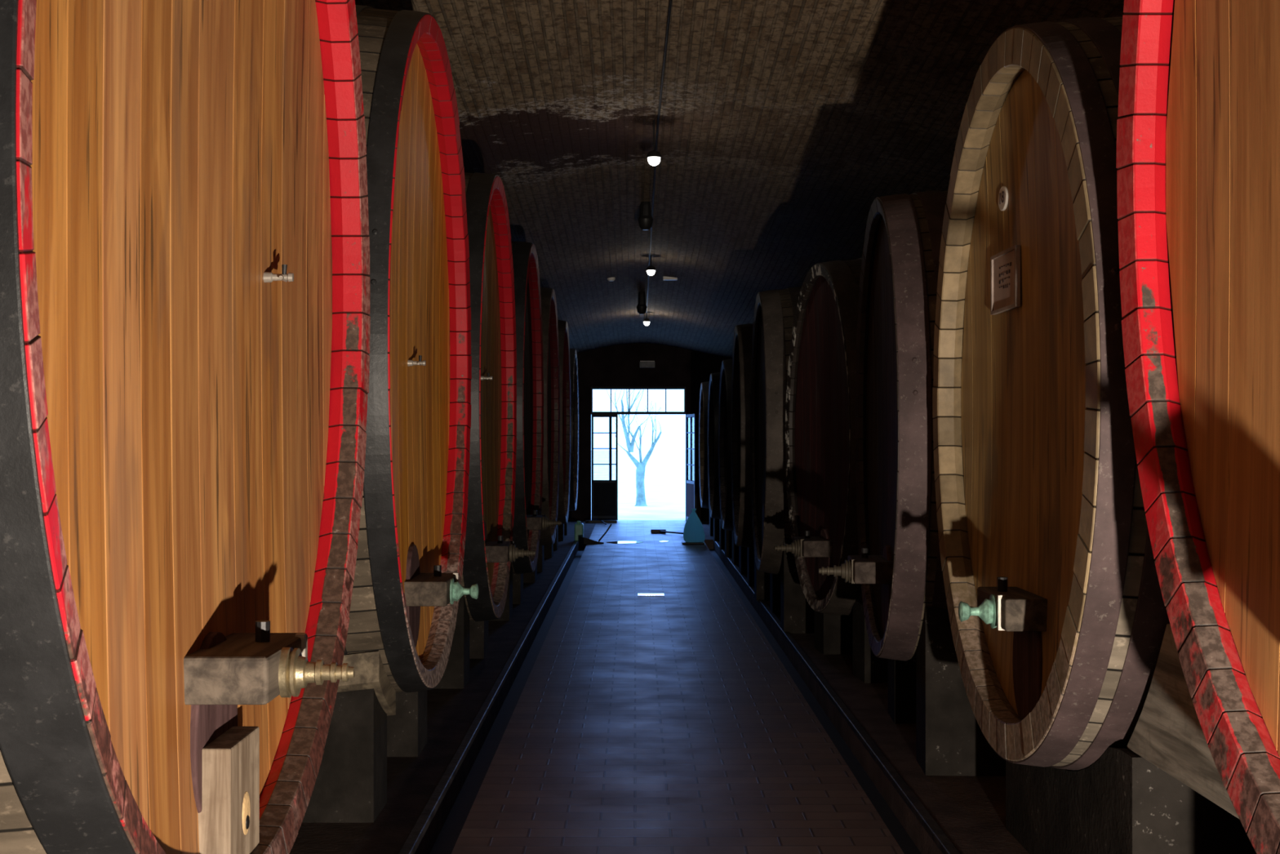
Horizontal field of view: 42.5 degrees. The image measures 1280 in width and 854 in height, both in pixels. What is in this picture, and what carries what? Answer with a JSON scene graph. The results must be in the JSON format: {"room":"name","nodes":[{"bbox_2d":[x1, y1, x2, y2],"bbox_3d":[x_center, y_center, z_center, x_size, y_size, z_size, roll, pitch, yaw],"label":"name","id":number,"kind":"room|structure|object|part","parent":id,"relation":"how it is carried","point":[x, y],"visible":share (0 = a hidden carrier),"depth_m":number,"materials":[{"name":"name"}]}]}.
{"room":"wine cellar","nodes":[
{"label":"wine cellar","id":0,"kind":"room"},
{"bbox_2d":[288,539,578,853],"bbox_3d":[-2.200,1.744,10.261,2.660,0.250,28.550,0,0,0],"label":"floor","id":1,"kind":"structure","parent":0,"point":[411,781],"depth_m":8.19,"materials":[{"name":"stone"}]},
{"bbox_2d":[0,0,370,853],"bbox_3d":[-1.673,-0.453,3.997,1.978,3.290,3.290,0,0,0],"label":"wine cask","id":2,"kind":"object","parent":1,"relation":"on","point":[185,317],"visible":1,"depth_m":3.70,"materials":[{"name":"orange wood"}]},
{"bbox_3d":[-1.049,0.738,3.994,0.052,0.480,0.399,0,0,0],"label":"hatch door","id":3,"kind":"part","parent":2,"relation":"part of","materials":[{"name":"brown wood"}]},
{"bbox_2d":[263,271,293,282],"bbox_3d":[-1.019,-0.420,4.619,0.090,0.032,0.032,0,0,0],"label":"tap","id":4,"kind":"object","parent":2,"relation":"on","point":[268,277],"depth_m":4.61,"materials":[{"name":"metal"}]},
{"bbox_2d":[278,647,355,697],"bbox_3d":[-0.769,0.587,3.935,0.170,0.120,0.120,0,0,0],"label":"tap","id":5,"kind":"object","parent":2,"relation":"on","point":[295,671],"depth_m":3.91,"materials":[{"name":"gold metal"}]},
{"bbox_2d":[302,651,395,822],"bbox_3d":[-1.805,1.252,6.849,1.510,0.704,0.460,0,0,0],"label":"plinth","id":6,"kind":"object","parent":1,"relation":"on","point":[350,786],"visible":0.13,"depth_m":6.67,"materials":[{"name":"concrete"}]},
{"bbox_2d":[386,690,426,756],"bbox_3d":[-1.809,1.258,8.209,1.510,0.704,0.460,0,0,0],"label":"plinth","id":7,"kind":"object","parent":1,"relation":"on","point":[406,730],"visible":0.06,"depth_m":8.03,"materials":[{"name":"concrete"}]},
{"bbox_2d":[343,4,478,692],"bbox_3d":[-1.703,-0.333,7.537,1.938,3.130,3.130,0,0,0],"label":"wine cask","id":8,"kind":"object","parent":1,"relation":"on","point":[407,589],"visible":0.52,"depth_m":7.49,"materials":[{"name":"orange wood"}]},
{"bbox_3d":[-1.056,0.778,7.534,0.052,0.480,0.399,0,0,0],"label":"hatch door","id":9,"kind":"part","parent":8,"relation":"part of","materials":[{"name":"brown wood"}]},
{"bbox_2d":[407,360,426,366],"bbox_3d":[-1.027,-0.293,7.538,0.090,0.032,0.032,0,0,0],"label":"tap","id":10,"kind":"object","parent":8,"relation":"on","point":[410,362],"depth_m":7.53,"materials":[{"name":"metal"}]},
{"bbox_2d":[417,355,422,365],"bbox_3d":[-1.007,-0.305,7.543,0.018,0.045,0.070,0,0,0],"label":"tap","id":11,"kind":"object","parent":8,"relation":"on","point":[419,362],"depth_m":7.53,"materials":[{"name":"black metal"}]},
{"bbox_2d":[449,577,478,604],"bbox_3d":[-0.797,0.747,7.475,0.125,0.120,0.120,0,0,0],"label":"tap","id":12,"kind":"object","parent":8,"relation":"on","point":[456,591],"depth_m":7.45,"materials":[{"name":"green metal"}]},
{"bbox_2d":[433,595,469,688],"bbox_3d":[-1.816,1.323,10.359,1.450,0.593,0.360,0,0,0],"label":"plinth","id":13,"kind":"object","parent":1,"relation":"on","point":[456,673],"visible":0.12,"depth_m":10.18,"materials":[{"name":"stone"}]},
{"bbox_2d":[469,620,488,658],"bbox_3d":[-1.820,1.328,11.719,1.450,0.593,0.360,0,0,0],"label":"plinth","id":14,"kind":"object","parent":1,"relation":"on","point":[478,630],"visible":0.06,"depth_m":11.54,"materials":[{"name":"stone"}]},
{"bbox_2d":[398,540,578,853],"bbox_3d":[-0.891,1.622,10.266,0.049,0.034,28.550,0,0,0],"label":"trim","id":15,"kind":"structure","parent":1,"relation":"on","point":[413,840],"depth_m":8.40,"materials":[{"name":"stone"}]},
{"bbox_2d":[574,520,583,541],"bbox_3d":[-0.897,1.529,24.191,0.130,0.298,0.200,0,0,0],"label":"canister","id":16,"kind":"object","parent":15,"relation":"on","point":[579,527],"visible":0.83,"depth_m":24.09,"materials":[{"name":"green metal"}]},
{"bbox_2d":[461,172,535,621],"bbox_3d":[-1.691,-0.198,11.046,1.983,3.050,3.050,0,0,0],"label":"wine cask","id":17,"kind":"object","parent":1,"relation":"on","point":[490,549],"visible":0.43,"depth_m":11.43,"materials":[{"name":"brown wood"}]},
{"bbox_3d":[-1.066,0.873,11.043,0.052,0.480,0.399,0,0,0],"label":"hatch door","id":18,"kind":"part","parent":17,"relation":"part of","materials":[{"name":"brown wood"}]},
{"bbox_2d":[480,375,492,380],"bbox_3d":[-1.038,-0.328,11.049,0.090,0.032,0.032,0,0,0],"label":"tap","id":19,"kind":"object","parent":17,"relation":"on","point":[488,377],"depth_m":11.04,"materials":[{"name":"metal"}]},
{"bbox_2d":[509,543,535,562],"bbox_3d":[-0.785,0.842,10.984,0.170,0.120,0.120,0,0,0],"label":"tap","id":20,"kind":"object","parent":17,"relation":"on","point":[514,553],"depth_m":10.96,"materials":[{"name":"gold metal"}]},
{"bbox_2d":[490,563,512,620],"bbox_3d":[-1.827,1.337,14.059,1.450,0.596,0.360,0,0,0],"label":"plinth","id":21,"kind":"object","parent":1,"relation":"on","point":[507,614],"visible":0.09,"depth_m":13.88,"materials":[{"name":"stone"}]},
{"bbox_2d":[512,573,523,604],"bbox_3d":[-1.831,1.343,15.419,1.450,0.596,0.360,0,0,0],"label":"plinth","id":22,"kind":"object","parent":1,"relation":"on","point":[517,579],"visible":0.09,"depth_m":15.24,"materials":[{"name":"stone"}]},
{"bbox_2d":[523,564,537,582],"bbox_3d":[-1.837,1.341,17.609,1.450,0.617,0.360,0,0,0],"label":"plinth","id":23,"kind":"object","parent":1,"relation":"on","point":[531,577],"visible":0.04,"depth_m":17.43,"materials":[{"name":"stone"}]},
{"bbox_2d":[511,240,561,573],"bbox_3d":[-1.697,-0.172,14.746,1.993,3.030,3.029,0,0,0],"label":"wine cask","id":24,"kind":"object","parent":1,"relation":"on","point":[528,522],"visible":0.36,"depth_m":15.27,"materials":[{"name":"brown wood"}]},
{"bbox_2d":[542,515,561,529],"bbox_3d":[-0.786,0.858,14.684,0.170,0.120,0.120,0,0,0],"label":"tap","id":25,"kind":"object","parent":24,"relation":"on","point":[546,522],"depth_m":14.66,"materials":[{"name":"gold metal"}]},
{"bbox_2d":[537,545,543,572],"bbox_3d":[-1.841,1.347,18.969,1.450,0.617,0.360,0,0,0],"label":"plinth","id":26,"kind":"object","parent":1,"relation":"on","point":[540,553],"visible":0.05,"depth_m":18.79,"materials":[{"name":"stone"}]},
{"bbox_2d":[543,544,553,557],"bbox_3d":[-1.848,1.325,21.109,1.450,0.679,0.360,0,0,0],"label":"plinth","id":27,"kind":"object","parent":1,"relation":"on","point":[548,549],"visible":0.06,"depth_m":20.93,"materials":[{"name":"stone"}]},
{"bbox_2d":[538,287,559,545],"bbox_3d":[-1.828,-0.117,18.295,1.752,2.930,2.929,0,0,0],"label":"wine cask","id":28,"kind":"object","parent":1,"relation":"on","point":[551,453],"visible":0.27,"depth_m":19.11,"materials":[{"name":"brown wood"}]},
{"bbox_2d":[553,524,558,550],"bbox_3d":[-1.852,1.331,22.469,1.450,0.679,0.360,0,0,0],"label":"plinth","id":29,"kind":"object","parent":1,"relation":"on","point":[556,543],"visible":0.06,"depth_m":22.37,"materials":[{"name":"concrete"}]},
{"bbox_2d":[558,524,564,541],"bbox_3d":[-1.857,1.311,24.409,1.450,0.735,0.360,0,0,0],"label":"plinth","id":30,"kind":"object","parent":1,"relation":"on","point":[561,528],"visible":0.04,"depth_m":24.23,"materials":[{"name":"concrete"}]},
{"bbox_2d":[557,320,571,524],"bbox_3d":[-1.839,-0.062,21.795,1.752,2.770,2.769,0,0,0],"label":"wine cask","id":31,"kind":"object","parent":1,"relation":"on","point":[563,331],"visible":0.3,"depth_m":22.53,"materials":[{"name":"brown wood"}]},
{"bbox_2d":[429,548,584,853],"bbox_3d":[-0.795,1.814,10.265,0.150,0.110,28.550,0,0,0],"label":"trim","id":32,"kind":"structure","parent":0,"point":[445,843],"depth_m":9.17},
{"bbox_2d":[568,342,732,520],"bbox_3d":[0.011,-0.472,29.927,7.600,4.850,0.350,0,0,0],"label":"wall","id":33,"kind":"structure","parent":0,"point":[614,366],"depth_m":29.76,"materials":[{"name":"paint"}]},
{"bbox_2d":[564,520,595,548],"bbox_3d":[-2.175,1.816,27.136,2.810,0.250,5.200,0,0,0],"label":"trim","id":34,"kind":"structure","parent":33,"relation":"attached to","point":[588,527],"depth_m":26.70,"materials":[{"name":"concrete"}]},
{"bbox_2d":[564,520,568,535],"bbox_3d":[-1.861,1.317,25.769,1.450,0.735,0.360,0,0,0],"label":"plinth","id":35,"kind":"object","parent":34,"relation":"on","point":[566,525],"visible":0.03,"depth_m":25.59,"materials":[{"name":"stone"}]},
{"bbox_2d":[568,348,578,511],"bbox_3d":[-1.849,0.042,25.095,1.752,2.550,2.550,0,0,0],"label":"wine cask","id":36,"kind":"object","parent":34,"relation":"on","point":[573,355],"visible":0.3,"depth_m":25.75,"materials":[{"name":"brown wood"}]},
{"bbox_2d":[591,414,617,519],"bbox_3d":[-0.641,0.732,29.845,0.475,1.920,0.040,0,0,0],"label":"door","id":37,"kind":"structure","parent":33,"relation":"in","point":[604,492],"depth_m":29.83,"materials":[{"name":"paint"}]},
{"bbox_3d":[-0.641,1.312,29.843,0.405,0.600,0.024,0,0,0],"label":"panel","id":38,"kind":"part","parent":37,"relation":"part of","materials":[{"name":"black paint"}]},
{"bbox_2d":[591,386,685,414],"bbox_3d":[-0.029,-0.478,29.852,1.720,0.500,0.080,0,0,0],"label":"window","id":39,"kind":"structure","parent":33,"relation":"in","point":[611,412],"depth_m":29.82,"materials":[{"name":"paint"}]},
{"bbox_2d":[639,360,654,368],"bbox_3d":[0.132,-1.278,29.708,0.280,0.420,0.092,0,0,0],"label":"box","id":40,"kind":"object","parent":33,"relation":"attached to","point":[642,364],"visible":1,"depth_m":29.66,"materials":[{"name":"grey plastic"}]},
{"bbox_2d":[685,413,698,520],"bbox_3d":[0.941,0.730,29.329,0.092,1.920,0.800,0,0,-9],"label":"door","id":41,"kind":"structure","parent":33,"relation":"in","point":[691,468],"depth_m":29.30,"materials":[{"name":"paint"}]},
{"bbox_3d":[0.886,-0.037,29.508,0.006,0.263,0.363,0,0,-9],"label":"pane","id":42,"kind":"part","parent":41,"relation":"part of","materials":[{"name":"clear glass"}]},
{"bbox_3d":[0.886,0.248,29.507,0.006,0.263,0.363,0,0,-9],"label":"pane","id":43,"kind":"part","parent":41,"relation":"part of","materials":[{"name":"clear glass"}]},
{"bbox_3d":[0.886,0.533,29.506,0.006,0.263,0.363,0,0,-9],"label":"pane","id":44,"kind":"part","parent":41,"relation":"part of","materials":[{"name":"clear glass"}]},
{"bbox_3d":[0.886,0.818,29.505,0.006,0.263,0.363,0,0,-9],"label":"pane","id":45,"kind":"part","parent":41,"relation":"part of","materials":[{"name":"clear glass"}]},
{"bbox_3d":[0.916,1.310,29.323,0.024,0.600,0.730,0,0,-9],"label":"panel","id":46,"kind":"part","parent":41,"relation":"part of","materials":[{"name":"grey paint"}]},
{"bbox_3d":[0.945,-0.038,29.148,0.006,0.263,0.363,0,0,-9],"label":"pane","id":47,"kind":"part","parent":41,"relation":"part of","materials":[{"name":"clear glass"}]},
{"bbox_3d":[0.945,0.247,29.147,0.006,0.263,0.363,0,0,-9],"label":"pane","id":48,"kind":"part","parent":41,"relation":"part of","materials":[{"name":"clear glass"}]},
{"bbox_3d":[0.945,0.532,29.146,0.006,0.263,0.363,0,0,-9],"label":"pane","id":49,"kind":"part","parent":41,"relation":"part of","materials":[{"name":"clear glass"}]},
{"bbox_3d":[0.945,0.817,29.144,0.006,0.263,0.363,0,0,-9],"label":"pane","id":50,"kind":"part","parent":41,"relation":"part of","materials":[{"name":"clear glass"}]},
{"bbox_2d":[700,520,713,548],"bbox_3d":[2.274,1.816,27.149,2.690,0.250,5.200,0,0,0],"label":"trim","id":51,"kind":"structure","parent":33,"relation":"attached to","point":[708,540],"depth_m":25.42,"materials":[{"name":"stone"}]},
{"bbox_2d":[709,513,713,536],"bbox_3d":[1.809,1.201,25.581,1.450,0.965,0.360,0,0,0],"label":"plinth","id":52,"kind":"object","parent":51,"relation":"on","point":[711,520],"visible":0.04,"depth_m":25.40,"materials":[{"name":"stone"}]},
{"bbox_2d":[451,520,904,853],"bbox_3d":[0.121,1.756,13.043,1.700,0.250,34.100,0,0,0],"label":"floor","id":53,"kind":"structure","parent":0,"point":[669,723],"depth_m":8.45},
{"bbox_2d":[578,524,612,544],"bbox_3d":[-0.619,1.538,23.714,0.470,0.277,0.260,0,0,-17],"label":"dustpan","id":54,"kind":"object","parent":53,"relation":"on","point":[584,540],"visible":1,"depth_m":23.59,"materials":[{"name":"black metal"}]},
{"bbox_3d":[-0.504,1.527,23.767,0.221,0.255,0.026,0,0,-26],"label":"pan handle","id":55,"kind":"part","parent":54,"relation":"part of","materials":[{"name":"black metal"}]},
{"bbox_2d":[585,520,617,524],"bbox_3d":[-0.685,1.670,28.656,0.560,0.050,0.931,0,0,0],"label":"squeegee","id":56,"kind":"object","parent":53,"relation":"on","point":[605,522],"visible":1,"depth_m":29.06,"materials":[{"name":"black metal"}]},
{"bbox_3d":[-0.686,1.673,29.091,0.560,0.048,0.060,0,0,0],"label":"blade","id":57,"kind":"part","parent":56,"relation":"part of","materials":[{"name":"black rubber"}]},
{"bbox_2d":[606,541,643,543],"bbox_3d":[-0.219,1.675,23.885,0.541,0.004,0.586,0,0,0],"label":"puddle","id":58,"kind":"object","parent":53,"relation":"on","point":[611,542],"visible":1,"depth_m":23.83,"materials":[{"name":"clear liquid"}]},
{"bbox_2d":[637,593,664,595],"bbox_3d":[0.107,1.640,16.094,0.260,0.006,0.220,0,0,0],"label":"floor plate","id":59,"kind":"object","parent":53,"relation":"on","point":[638,594],"visible":1,"depth_m":16.06,"materials":[{"name":"silver metal"}]},
{"bbox_2d":[650,528,683,533],"bbox_3d":[0.467,1.651,25.640,0.253,0.062,1.233,0,0,-19],"label":"broom","id":60,"kind":"object","parent":53,"relation":"on","point":[652,531],"visible":0.93,"depth_m":26.09,"materials":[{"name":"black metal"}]},
{"bbox_3d":[0.534,1.644,25.620,0.028,0.048,1.155,0,0,-25],"label":"handle","id":61,"kind":"part","parent":60,"relation":"part of","materials":[{"name":"black metal"}]},
{"bbox_2d":[681,541,704,544],"bbox_3d":[0.760,1.661,23.596,0.320,0.026,0.320,0,0,0],"label":"tray","id":62,"kind":"object","parent":53,"relation":"on","point":[682,542],"visible":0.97,"depth_m":23.44,"materials":[{"name":"black metal"}]},
{"bbox_2d":[683,508,705,542],"bbox_3d":[0.775,1.408,23.604,0.310,0.475,0.314,0,0,0],"label":"plastic bag","id":63,"kind":"object","parent":62,"relation":"on","point":[693,531],"visible":1,"depth_m":23.49,"materials":[{"name":"teal plastic"}]},
{"bbox_2d":[355,0,1124,358],"bbox_3d":[0.062,-2.323,12.889,7.142,2.194,33.757,0,0,0],"label":"ceiling","id":64,"kind":"structure","parent":0,"point":[782,125],"depth_m":12.30,"materials":[{"name":"brick"}]},
{"bbox_2d":[607,277,615,281],"bbox_3d":[-0.361,-1.851,20.607,0.100,0.050,0.100,0,0,0],"label":"ceiling sensor","id":65,"kind":"object","parent":64,"relation":"attached to","point":[611,279],"visible":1,"depth_m":20.57,"materials":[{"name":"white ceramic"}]},
{"bbox_2d":[636,291,647,314],"bbox_3d":[0.024,-1.681,22.207,0.146,0.322,0.150,0,0,0],"label":"lamp","id":66,"kind":"object","parent":64,"relation":"hanging from","point":[642,307],"visible":1,"depth_m":22.16,"materials":[{"name":"black metal"}]},
{"bbox_3d":[0.024,-1.585,22.207,0.146,0.130,0.150,0,0,0],"label":"lamp shade","id":67,"kind":"part","parent":66,"relation":"part of","materials":[{"name":"black metal"}]},
{"bbox_2d":[637,201,653,230],"bbox_3d":[0.054,-2.010,15.609,0.146,0.284,0.150,0,0,0],"label":"lamp","id":68,"kind":"object","parent":64,"relation":"hanging from","point":[645,220],"visible":1,"depth_m":15.56,"materials":[{"name":"black metal"}]},
{"bbox_3d":[0.054,-1.933,15.609,0.146,0.130,0.150,0,0,0],"label":"lamp shade","id":69,"kind":"part","parent":68,"relation":"part of","materials":[{"name":"black metal"}]},
{"bbox_2d":[643,313,650,325],"bbox_3d":[0.100,-1.627,24.608,0.108,0.222,0.108,0,0,0],"label":"ceiling lamp","id":70,"kind":"object","parent":64,"relation":"hanging from","point":[646,321],"visible":0.97,"depth_m":24.57,"materials":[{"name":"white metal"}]},
{"bbox_2d":[645,255,655,275],"bbox_3d":[0.126,-1.864,18.909,0.115,0.247,0.115,0,0,0],"label":"ceiling lamp","id":71,"kind":"object","parent":64,"relation":"hanging from","point":[651,269],"visible":0.99,"depth_m":18.87,"materials":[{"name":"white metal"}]},
{"bbox_3d":[0.126,-1.770,18.908,0.096,0.058,0.096,0,0,0],"label":"bulb","id":72,"kind":"part","parent":71,"relation":"part of","materials":[{"name":"white glass"}]},
{"bbox_2d":[646,120,661,165],"bbox_3d":[0.105,-2.144,12.360,0.115,0.361,0.115,0,0,0],"label":"ceiling lamp","id":73,"kind":"object","parent":64,"relation":"hanging from","point":[654,157],"visible":1,"depth_m":12.33,"materials":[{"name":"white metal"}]},
{"bbox_3d":[0.105,-2.186,12.360,0.011,0.277,0.011,0,0,-23],"label":"stem","id":74,"kind":"part","parent":73,"relation":"part of","materials":[{"name":"black metal"}]},
{"bbox_3d":[0.105,-1.992,12.359,0.096,0.058,0.096,0,0,0],"label":"bulb","id":75,"kind":"part","parent":73,"relation":"part of","materials":[{"name":"white glass"}]},
{"bbox_2d":[645,0,672,313],"bbox_3d":[0.153,-2.338,14.310,0.086,1.194,20.601,0,0,-1],"label":"cable","id":76,"kind":"object","parent":64,"relation":"attached to","point":[670,1],"visible":0.84,"depth_m":12.03,"materials":[{"name":"black metal"}]},
{"bbox_2d":[662,275,677,279],"bbox_3d":[0.379,-1.864,20.609,0.180,0.050,0.080,0,0,0],"label":"ceiling sensor","id":77,"kind":"object","parent":64,"relation":"attached to","point":[664,277],"visible":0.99,"depth_m":20.57,"materials":[{"name":"white plastic"}]},
{"bbox_2d":[708,548,921,853],"bbox_3d":[1.060,1.814,10.271,0.160,0.110,28.550,0,0,0],"label":"trim","id":78,"kind":"structure","parent":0,"point":[891,820],"depth_m":9.17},
{"bbox_2d":[713,541,1029,853],"bbox_3d":[2.405,1.744,10.275,2.530,0.250,28.550,0,0,0],"label":"floor","id":79,"kind":"structure","parent":0,"point":[971,811],"depth_m":7.78,"materials":[{"name":"concrete"}]},
{"bbox_2d":[698,381,709,508],"bbox_3d":[1.800,0.271,24.904,1.752,1.990,1.989,0,0,0],"label":"wine cask","id":80,"kind":"object","parent":79,"relation":"on","point":[704,394],"visible":0.22,"depth_m":24.55,"materials":[{"name":"brown wood"}]},
{"bbox_2d":[707,372,720,519],"bbox_3d":[1.809,0.248,21.805,1.752,2.010,2.010,0,0,0],"label":"wine cask","id":81,"kind":"object","parent":79,"relation":"on","point":[714,379],"visible":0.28,"depth_m":21.52,"materials":[{"name":"brown wood"}]},
{"bbox_2d":[713,518,719,542],"bbox_3d":[1.813,1.196,24.221,1.450,0.965,0.360,0,0,0],"label":"plinth","id":82,"kind":"object","parent":79,"relation":"on","point":[716,522],"visible":0.03,"depth_m":24.04,"materials":[{"name":"stone"}]},
{"bbox_2d":[719,519,724,549],"bbox_3d":[1.818,1.194,22.481,1.450,0.954,0.360,0,0,0],"label":"plinth","id":83,"kind":"object","parent":79,"relation":"on","point":[722,532],"visible":0.07,"depth_m":22.30,"materials":[{"name":"stone"}]},
{"bbox_2d":[718,359,733,530],"bbox_3d":[1.837,0.207,19.205,1.752,2.070,2.069,0,0,0],"label":"wine cask","id":84,"kind":"object","parent":79,"relation":"on","point":[726,375],"visible":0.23,"depth_m":19.63,"materials":[{"name":"brown wood"}]},
{"bbox_2d":[732,530,738,565],"bbox_3d":[1.846,1.198,19.881,1.450,0.924,0.360,0,0,0],"label":"plinth","id":85,"kind":"object","parent":79,"relation":"on","point":[735,548],"visible":0.04,"depth_m":19.70,"materials":[{"name":"stone"}]},
{"bbox_2d":[730,323,753,547],"bbox_3d":[1.825,0.085,16.390,1.752,2.290,2.290,0,0,1],"label":"wine cask","id":86,"kind":"object","parent":79,"relation":"on","point":[743,333],"visible":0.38,"depth_m":15.77,"materials":[{"name":"brown wood"}]},
{"bbox_2d":[754,555,769,600],"bbox_3d":[1.826,1.219,15.705,1.450,0.845,0.360,0,0,1],"label":"plinth","id":87,"kind":"object","parent":79,"relation":"on","point":[762,580],"visible":0.06,"depth_m":15.54,"materials":[{"name":"stone"}]},
{"bbox_2d":[750,286,801,573],"bbox_3d":[1.638,0.039,13.854,1.302,2.440,2.440,0,0,1],"label":"wine cask","id":88,"kind":"object","parent":79,"relation":"on","point":[775,310],"visible":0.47,"depth_m":13.09,"materials":[{"name":"brown wood"}]},
{"bbox_3d":[1.064,0.885,13.858,0.052,0.480,0.399,0,0,1],"label":"hatch door","id":89,"kind":"part","parent":88,"relation":"part of","materials":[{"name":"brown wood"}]},
{"bbox_2d":[780,537,813,633],"bbox_3d":[1.639,1.251,13.168,1.000,0.761,0.360,0,0,1],"label":"plinth","id":90,"kind":"object","parent":79,"relation":"on","point":[797,615],"visible":0.19,"depth_m":12.99,"materials":[{"name":"stone"}]},
{"bbox_2d":[774,257,862,615],"bbox_3d":[1.698,0.073,11.294,1.583,2.470,2.470,0,0,-5],"label":"wine cask","id":91,"kind":"object","parent":79,"relation":"on","point":[820,408],"visible":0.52,"depth_m":11.21,"materials":[{"name":"red wood"}]},
{"bbox_2d":[774,539,799,556],"bbox_3d":[0.999,0.823,11.175,0.170,0.120,0.120,0,0,-5],"label":"tap","id":92,"kind":"object","parent":91,"relation":"on","point":[794,548],"depth_m":11.15,"materials":[{"name":"gold metal"}]},
{"bbox_3d":[1.276,0.933,11.257,0.052,0.480,0.399,0,0,-5],"label":"hatch door","id":93,"kind":"part","parent":91,"relation":"part of","materials":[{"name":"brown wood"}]},
{"bbox_2d":[813,610,853,654],"bbox_3d":[1.795,1.279,11.979,1.000,0.694,0.360,0,0,-5],"label":"plinth","id":94,"kind":"object","parent":79,"relation":"on","point":[833,633],"visible":0.16,"depth_m":11.77,"materials":[{"name":"stone"}]},
{"bbox_2d":[714,541,960,853],"bbox_3d":[1.160,1.622,10.272,0.049,0.034,28.550,0,0,0],"label":"trim","id":95,"kind":"structure","parent":79,"relation":"on","point":[944,844],"depth_m":8.23,"materials":[{"name":"stone"}]},
{"bbox_2d":[853,587,888,683],"bbox_3d":[1.904,1.273,10.623,1.000,0.694,0.360,0,0,-5],"label":"plinth","id":96,"kind":"object","parent":79,"relation":"on","point":[868,668],"visible":0.09,"depth_m":10.44,"materials":[{"name":"stone"}]},
{"bbox_2d":[818,190,947,662],"bbox_3d":[1.933,0.001,8.428,2.033,2.440,2.440,0,0,3],"label":"wine cask","id":97,"kind":"object","parent":79,"relation":"on","point":[897,568],"visible":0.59,"depth_m":7.84,"materials":[{"name":"brown wood"}]},
{"bbox_2d":[818,559,851,582],"bbox_3d":[0.999,0.736,8.410,0.170,0.120,0.120,0,0,3],"label":"tap","id":98,"kind":"object","parent":97,"relation":"on","point":[844,571],"depth_m":8.38,"materials":[{"name":"gold metal"}]},
{"bbox_3d":[1.285,0.847,8.456,0.052,0.480,0.399,0,0,3],"label":"hatch door","id":99,"kind":"part","parent":97,"relation":"part of","materials":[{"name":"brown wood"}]},
{"bbox_2d":[915,606,1005,776],"bbox_3d":[2.050,1.216,7.736,1.450,0.783,0.360,0,0,3],"label":"plinth","id":100,"kind":"object","parent":79,"relation":"on","point":[951,741],"visible":0.25,"depth_m":7.59,"materials":[{"name":"stone"}]},
{"bbox_2d":[932,14,1169,770],"bbox_3d":[2.064,-0.110,5.817,1.898,2.640,2.640,0,0,0],"label":"wine cask","id":101,"kind":"object","parent":79,"relation":"on","point":[1059,619],"visible":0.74,"depth_m":5.58,"materials":[{"name":"brown wood"}]},
{"bbox_2d":[958,594,996,628],"bbox_3d":[1.177,0.644,5.751,0.125,0.120,0.120,0,0,0],"label":"tap","id":102,"kind":"object","parent":101,"relation":"on","point":[987,611],"depth_m":5.72,"materials":[{"name":"green metal"}]},
{"bbox_3d":[1.372,-0.549,6.186,0.018,0.224,0.420,0,0,0],"label":"card frame","id":103,"kind":"part","parent":101,"relation":"part of","materials":[{"name":"brown wood"}]},
{"bbox_3d":[1.386,0.835,5.811,0.052,0.480,0.399,0,0,0],"label":"hatch door","id":104,"kind":"part","parent":101,"relation":"part of","materials":[{"name":"brown wood"}]},
{"bbox_2d":[1005,746,1256,853],"bbox_3d":[1.673,1.293,5.734,0.420,0.612,1.670,0,0,0],"label":"plinth","id":105,"kind":"object","parent":79,"relation":"on","point":[1122,802],"visible":0.46,"depth_m":5.09,"materials":[{"name":"concrete"}]},
{"bbox_2d":[1127,623,1239,818],"bbox_3d":[2.063,0.764,4.123,1.150,0.423,1.800,0,0,0],"label":"cradle","id":106,"kind":"object","parent":105,"relation":"on","point":[1167,733],"visible":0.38,"depth_m":4.57,"materials":[{"name":"brown wood"}]},
{"bbox_2d":[1115,0,1279,853],"bbox_3d":[2.026,-0.659,2.679,1.993,3.510,3.509,0,0,0],"label":"wine cask","id":107,"kind":"object","parent":79,"relation":"on","point":[1197,161],"visible":1,"depth_m":3.91,"materials":[{"name":"orange wood"}]},
{"label":"outside","id":108,"kind":"structure","parent":0,"visible":0},
{"bbox_2d":[591,450,685,519],"bbox_3d":[-0.283,2.141,95.241,120.000,0.280,129.500,0,0,0],"label":"ground","id":109,"kind":"structure","parent":108,"point":[664,478],"depth_m":54.58,"materials":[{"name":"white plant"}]},
{"bbox_2d":[606,389,662,506],"bbox_3d":[-0.163,0.324,36.679,1.016,2.914,1.660,0,0,-29],"label":"tree","id":110,"kind":"object","parent":109,"relation":"on","point":[641,465],"visible":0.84,"depth_m":36.45,"materials":[{"name":"grey plant"}]}
]}

